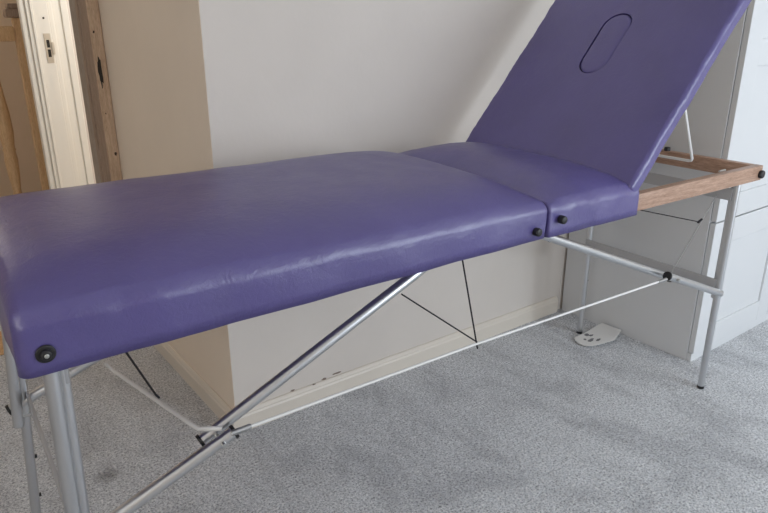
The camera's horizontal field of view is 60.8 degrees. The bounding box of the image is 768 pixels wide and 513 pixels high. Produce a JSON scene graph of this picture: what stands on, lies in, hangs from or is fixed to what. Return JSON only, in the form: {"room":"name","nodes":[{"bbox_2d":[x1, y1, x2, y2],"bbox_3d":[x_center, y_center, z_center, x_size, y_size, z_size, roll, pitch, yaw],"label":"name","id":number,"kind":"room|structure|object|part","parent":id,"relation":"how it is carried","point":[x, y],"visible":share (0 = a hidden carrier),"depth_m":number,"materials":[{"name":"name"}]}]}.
{"room":"massage room","nodes":[
{"label":"massage room","id":0,"kind":"room"},
{"bbox_2d":[0,0,41,196],"bbox_3d":[-1.940,-1.022,2.643,3.500,2.400,3.540,-14,24,-34],"label":"wall","id":1,"kind":"structure","parent":0,"point":[10,73],"depth_m":4.46,"materials":[{"name":"beige paint"}]},
{"bbox_2d":[0,331,3,354],"bbox_3d":[-1.536,0.349,2.349,1.060,0.012,0.200,-14,24,-34],"label":"trim","id":2,"kind":"structure","parent":1,"relation":"attached to","point":[1,342],"depth_m":2.39,"materials":[{"name":"orange wood"}]},
{"bbox_2d":[66,0,95,183],"bbox_3d":[-1.094,-1.227,3.218,1.215,2.400,0.100,-14,24,-34],"label":"wall","id":3,"kind":"structure","parent":0,"point":[67,1],"depth_m":3.06,"materials":[{"name":"paint"}]},
{"bbox_2d":[98,0,234,408],"bbox_3d":[-0.916,-0.865,2.196,0.100,2.400,1.749,-14,24,-34],"label":"wall","id":4,"kind":"structure","parent":0,"point":[154,54],"depth_m":1.89,"materials":[{"name":"paint"}]},
{"bbox_2d":[16,0,93,188],"bbox_3d":[-1.298,-0.862,2.667,0.195,2.080,0.680,-14,24,-34],"label":"trim","id":5,"kind":"structure","parent":4,"relation":"attached to","point":[45,24],"depth_m":2.95,"materials":[{"name":"white wood"}]},
{"bbox_3d":[-1.508,-0.916,2.851,0.010,2.060,0.010,-14,24,-34],"label":"moulding","id":6,"kind":"part","parent":5,"relation":"part of","materials":[{"name":"white wood"}]},
{"bbox_3d":[-1.473,-0.915,2.879,0.027,0.124,0.002,-14,24,-34],"label":"strike plate","id":7,"kind":"part","parent":5,"relation":"part of","materials":[{"name":"silver metal"}]},
{"bbox_3d":[-1.439,-0.951,2.948,0.067,2.060,0.040,-14,24,-34],"label":"architrave","id":8,"kind":"part","parent":5,"relation":"part of","materials":[{"name":"white wood"}]},
{"bbox_2d":[69,0,121,182],"bbox_3d":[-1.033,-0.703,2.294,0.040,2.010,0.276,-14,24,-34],"label":"door","id":9,"kind":"structure","parent":4,"relation":"in","point":[85,14],"depth_m":2.27,"materials":[{"name":"brown wood"}]},
{"bbox_3d":[-1.068,-0.722,2.346,0.029,2.010,0.145,-14,24,-34],"label":"panel","id":10,"kind":"part","parent":9,"relation":"part of","materials":[{"name":"grey wood"}]},
{"bbox_2d":[153,342,231,427],"bbox_3d":[-0.686,0.368,2.210,0.014,0.066,0.840,-14,24,-34],"label":"baseboard","id":11,"kind":"structure","parent":4,"relation":"attached to","point":[183,368],"depth_m":2.10,"materials":[{"name":"beige wood"}]},
{"bbox_2d":[0,196,767,512],"bbox_3d":[-0.350,0.416,2.323,5.100,0.100,6.700,-14,24,-34],"label":"floor","id":12,"kind":"structure","parent":0,"point":[533,419],"depth_m":1.88,"materials":[{"name":"grey carpet"}]},
{"bbox_2d":[0,3,49,194],"bbox_3d":[-2.124,-0.578,3.164,0.872,1.215,0.080,-14,24,-34],"label":"banister","id":13,"kind":"object","parent":12,"relation":"on","point":[14,32],"visible":0.68,"depth_m":3.31,"materials":[{"name":"orange wood"}]},
{"bbox_3d":[-2.149,-1.016,2.996,0.818,0.072,0.060,-14,24,-34],"label":"handrail","id":14,"kind":"part","parent":13,"relation":"part of","materials":[{"name":"orange wood"}]},
{"bbox_3d":[-1.805,-0.630,3.407,0.042,1.150,0.044,-14,24,-34],"label":"newel post","id":15,"kind":"part","parent":13,"relation":"part of","materials":[{"name":"orange wood"}]},
{"bbox_2d":[0,0,764,512],"bbox_3d":[0.136,-0.060,1.638,1.959,1.254,0.638,-13,23,-33],"label":"massage table","id":16,"kind":"object","parent":12,"relation":"on","point":[568,142],"visible":1,"depth_m":1.27,"materials":[{"name":"purple leather"}]},
{"bbox_3d":[-0.770,0.183,1.345,0.050,0.376,0.022,-13,23,-33],"label":"leg","id":17,"kind":"part","parent":16,"relation":"part of","materials":[{"name":"silver metal"}]},
{"bbox_2d":[35,345,55,362],"bbox_3d":[-0.450,0.130,0.872,0.026,0.026,0.004,-13,23,-33],"label":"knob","id":18,"kind":"object","parent":16,"relation":"in","point":[37,354],"depth_m":0.87,"materials":[{"name":"black plastic"}]},
{"bbox_3d":[-0.474,0.314,0.975,0.033,0.375,0.022,-13,23,-33],"label":"leg","id":19,"kind":"part","parent":16,"relation":"part of","materials":[{"name":"silver metal"}]},
{"bbox_3d":[-0.468,0.177,1.193,0.006,0.248,0.117,10,22,26],"label":"elastic cord","id":20,"kind":"part","parent":16,"relation":"part of","materials":[{"name":"black plastic"}]},
{"bbox_3d":[-0.460,0.272,1.291,0.491,0.072,0.033,18,27,42],"label":"cross rod","id":21,"kind":"part","parent":16,"relation":"part of","materials":[{"name":"white metal"}]},
{"bbox_2d":[0,151,546,378],"bbox_3d":[-0.240,-0.085,1.349,1.018,0.148,0.615,-13,23,-33],"label":"cushion","id":22,"kind":"object","parent":16,"relation":"on","point":[89,273],"depth_m":1.09,"materials":[{"name":"purple leather"}]},
{"bbox_3d":[0.118,0.129,1.350,0.186,0.148,0.003,-9,21,-24],"label":"elastic cord","id":23,"kind":"part","parent":16,"relation":"part of","materials":[{"name":"black plastic"}]},
{"bbox_3d":[0.179,0.092,1.371,0.051,0.231,0.004,-4,20,-11],"label":"elastic cord","id":24,"kind":"part","parent":16,"relation":"part of","materials":[{"name":"black plastic"}]},
{"bbox_2d":[400,142,638,237],"bbox_3d":[0.308,-0.211,1.715,0.330,0.124,0.615,-13,23,-33],"label":"cushion","id":25,"kind":"object","parent":16,"relation":"on","point":[577,187],"depth_m":1.56,"materials":[{"name":"purple leather"}]},
{"bbox_3d":[0.589,-0.512,1.819,0.456,0.523,0.614,-13,23,-33],"label":"backrest","id":26,"kind":"part","parent":16,"relation":"part of","materials":[{"name":"purple leather"}]},
{"bbox_3d":[0.753,-0.116,1.786,0.413,0.118,0.007,-13,23,-33],"label":"elastic cord","id":27,"kind":"part","parent":16,"relation":"part of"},
{"bbox_3d":[0.719,-0.159,1.673,0.929,0.044,0.024,-13,23,-33],"label":"rail","id":28,"kind":"part","parent":16,"relation":"part of","materials":[{"name":"brown wood"}]},
{"bbox_3d":[0.930,-0.321,2.130,0.026,0.043,0.527,-13,23,-33],"label":"rail","id":29,"kind":"part","parent":16,"relation":"part of","materials":[{"name":"brown wood"}]},
{"bbox_3d":[1.036,-0.048,1.989,0.022,0.374,0.022,-13,23,-33],"label":"leg","id":30,"kind":"part","parent":16,"relation":"part of","materials":[{"name":"silver metal"}]},
{"bbox_2d":[575,323,620,345],"bbox_3d":[0.808,0.299,2.461,0.196,0.015,0.112,-14,24,-34],"label":"card","id":31,"kind":"object","parent":12,"relation":"on","point":[602,333],"visible":1,"depth_m":2.46,"materials":[{"name":"white paper"}]},
{"bbox_2d":[562,0,767,361],"bbox_3d":[1.353,-0.778,2.467,1.100,2.050,0.587,-14,24,-34],"label":"wardrobe","id":32,"kind":"object","parent":12,"relation":"on","point":[727,115],"visible":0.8,"depth_m":2.27,"materials":[{"name":"white wood"}]},
{"bbox_3d":[1.291,0.061,2.368,0.545,0.472,0.019,-14,24,-34],"label":"door","id":33,"kind":"part","parent":32,"relation":"part of","materials":[{"name":"white wood"}]},
{"bbox_3d":[1.290,-0.892,2.030,0.545,1.539,0.019,-14,24,-34],"label":"door","id":34,"kind":"part","parent":32,"relation":"part of","materials":[{"name":"white wood"}]},
{"bbox_3d":[1.289,0.060,2.370,0.373,0.332,0.009,-14,24,-34],"label":"door panel","id":35,"kind":"part","parent":32,"relation":"part of","materials":[{"name":"white wood"}]},
{"bbox_3d":[1.288,-0.892,2.032,0.373,1.399,0.009,-14,24,-34],"label":"door panel","id":36,"kind":"part","parent":32,"relation":"part of","materials":[{"name":"white wood"}]},
{"bbox_2d":[199,0,568,405],"bbox_3d":[0.686,-0.923,2.356,2.865,2.400,0.100,-14,24,-34],"label":"wall","id":37,"kind":"structure","parent":0,"point":[286,79],"depth_m":1.92,"materials":[{"name":"paint"}]},
{"bbox_2d":[232,296,557,428],"bbox_3d":[0.137,0.334,2.288,1.432,0.076,0.015,-14,24,-34],"label":"baseboard","id":38,"kind":"structure","parent":37,"relation":"attached to","point":[324,388],"depth_m":2.21,"materials":[{"name":"beige wood"}]}
]}

